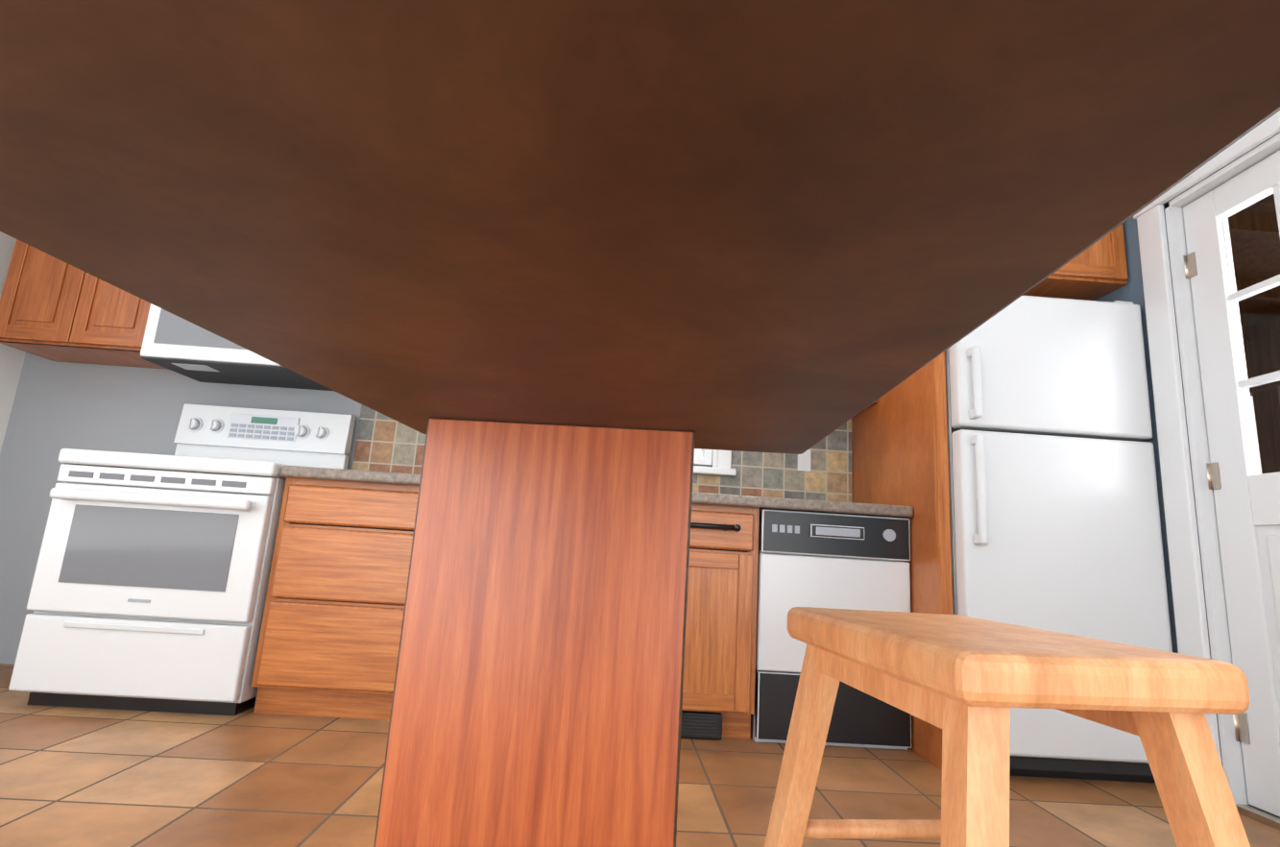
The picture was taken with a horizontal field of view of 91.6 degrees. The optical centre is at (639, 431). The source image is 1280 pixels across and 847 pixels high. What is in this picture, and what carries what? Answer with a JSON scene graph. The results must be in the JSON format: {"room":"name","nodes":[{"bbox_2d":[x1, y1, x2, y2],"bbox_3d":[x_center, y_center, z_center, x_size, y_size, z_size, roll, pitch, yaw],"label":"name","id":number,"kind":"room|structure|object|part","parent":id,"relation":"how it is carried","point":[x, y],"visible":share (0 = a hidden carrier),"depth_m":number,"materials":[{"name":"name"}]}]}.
{"room":"kitchen","nodes":[
{"label":"kitchen","id":0,"kind":"room"},
{"bbox_2d":[0,231,25,453],"bbox_3d":[-3.037,-0.575,0.855,0.150,2.450,4.450,4,-11,-2],"label":"wall","id":1,"kind":"structure","parent":0,"point":[12,360],"depth_m":2.99,"materials":[{"name":"white paint"}]},
{"bbox_2d":[0,352,852,664],"bbox_3d":[-0.593,0.019,3.193,5.250,2.450,0.150,4,-11,-2],"label":"wall","id":2,"kind":"structure","parent":0,"point":[58,406],"depth_m":3.04,"materials":[{"name":"grey paint"}]},
{"bbox_2d":[0,239,169,369],"bbox_3d":[-2.480,-0.733,2.996,0.774,0.782,0.342,4,-11,-2],"label":"upper cabinet","id":3,"kind":"object","parent":2,"relation":"attached to","point":[52,308],"depth_m":2.79,"materials":[{"name":"brown wood"}]},
{"bbox_2d":[140,303,333,390],"bbox_3d":[-1.768,-0.457,2.925,0.795,0.410,0.440,4,-11,-2],"label":"microwave","id":4,"kind":"object","parent":2,"relation":"attached to","point":[177,344],"visible":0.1,"depth_m":2.72,"materials":[{"name":"grey metal"}]},
{"bbox_2d":[351,404,852,502],"bbox_3d":[-0.161,0.087,3.114,2.477,0.495,0.014,4,-11,-2],"label":"backsplash","id":5,"kind":"structure","parent":2,"relation":"attached to","point":[821,470],"depth_m":3.11,"materials":[{"name":"tile"}]},
{"bbox_2d":[693,448,736,476],"bbox_3d":[0.066,-0.347,3.260,0.880,1.132,0.210,4,-11,-2],"label":"window","id":6,"kind":"structure","parent":2,"relation":"in","point":[722,459],"depth_m":3.12,"materials":[{"name":"grey paint"}]},
{"bbox_3d":[0.064,-0.318,3.271,0.660,0.970,0.082,4,-11,-2],"label":"window sash","id":7,"kind":"part","parent":6,"relation":"part of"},
{"bbox_2d":[0,663,1279,846],"bbox_3d":[-0.574,0.852,0.773,5.250,0.080,4.600,4,-11,-2],"label":"floor","id":8,"kind":"structure","parent":0,"point":[81,777],"depth_m":1.78,"materials":[{"name":"tile"}]},
{"bbox_2d":[8,403,355,715],"bbox_3d":[-1.819,0.447,2.591,0.799,1.238,0.700,4,-11,-2],"label":"stove","id":9,"kind":"object","parent":8,"relation":"on","point":[149,588],"visible":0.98,"depth_m":2.29,"materials":[{"name":"white metal"}]},
{"bbox_2d":[251,473,420,720],"bbox_3d":[-0.914,0.698,2.658,1.031,0.880,0.618,4,-11,-2],"label":"base cabinet","id":10,"kind":"object","parent":8,"relation":"on","point":[329,636],"depth_m":2.35,"materials":[{"name":"brown wood"}]},
{"bbox_2d":[282,465,912,517],"bbox_3d":[-0.165,0.317,2.757,2.478,0.085,0.628,4,-11,-2],"label":"countertop","id":11,"kind":"structure","parent":10,"relation":"on","point":[772,503],"depth_m":2.45,"materials":[{"name":"grey stone"}]},
{"bbox_2d":[0,0,1279,846],"bbox_3d":[-0.114,0.254,0.166,0.660,0.925,1.700,3,-11,3],"label":"dining table","id":12,"kind":"object","parent":8,"relation":"on","point":[565,285],"visible":1,"depth_m":0.35,"materials":[{"name":"brown wood"}]},
{"bbox_2d":[680,500,766,739],"bbox_3d":[-0.019,0.759,2.686,0.923,0.880,0.618,4,-11,-2],"label":"base cabinet","id":13,"kind":"object","parent":8,"relation":"on","point":[719,668],"depth_m":2.40,"materials":[{"name":"brown wood"}]},
{"bbox_2d":[750,508,911,749],"bbox_3d":[0.743,0.808,2.680,0.595,0.874,0.614,4,-11,-2],"label":"dishwasher","id":14,"kind":"object","parent":8,"relation":"on","point":[830,561],"visible":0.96,"depth_m":2.43,"materials":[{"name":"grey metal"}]},
{"bbox_2d":[852,223,1127,770],"bbox_3d":[1.488,0.189,2.737,0.797,2.202,0.855,4,-11,-2],"label":"cabinet","id":15,"kind":"object","parent":8,"relation":"on","point":[900,444],"visible":0.17,"depth_m":2.48,"materials":[{"name":"brown wood"}]},
{"bbox_2d":[764,606,1250,846],"bbox_3d":[0.358,0.536,0.669,0.411,0.624,0.501,5,-11,-8],"label":"stool","id":16,"kind":"object","parent":8,"relation":"on","point":[964,684],"visible":1,"depth_m":0.56,"materials":[{"name":"brown wood"}]},
{"bbox_2d":[944,295,1172,782],"bbox_3d":[1.495,0.399,2.606,0.730,1.742,0.885,4,-11,-2],"label":"refrigerator","id":17,"kind":"object","parent":8,"relation":"on","point":[1054,519],"visible":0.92,"depth_m":2.24,"materials":[{"name":"white enamelled metal"},{"name":"white plastic"},{"name":"black plastic"}]},
{"bbox_2d":[1095,132,1279,767],"bbox_3d":[2.049,-0.229,1.014,0.150,2.450,4.450,4,-11,-2],"label":"wall","id":18,"kind":"structure","parent":0,"point":[1132,290],"depth_m":2.35,"materials":[{"name":"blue paint"}]},
{"bbox_2d":[1133,110,1279,830],"bbox_3d":[1.988,0.014,1.739,0.194,2.235,1.130,4,-11,-2],"label":"door frame","id":19,"kind":"structure","parent":18,"relation":"attached to","point":[1188,594],"depth_m":2.17,"materials":[{"name":"grey paint"}]},
{"bbox_2d":[1183,149,1279,817],"bbox_3d":[1.958,0.090,1.730,0.123,2.035,0.837,4,-11,-2],"label":"door leaf","id":20,"kind":"structure","parent":18,"relation":"in","point":[1246,495],"depth_m":2.04,"materials":[{"name":"grey paint"}]},
{"label":"outside","id":21,"kind":"structure","parent":0,"visible":0},
{"bbox_2d":[1228,193,1279,473],"bbox_3d":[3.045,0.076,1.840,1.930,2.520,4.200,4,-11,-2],"label":"window panes","id":22,"kind":"object","parent":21,"point":[1247,238],"depth_m":3.70,"materials":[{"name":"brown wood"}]}
]}

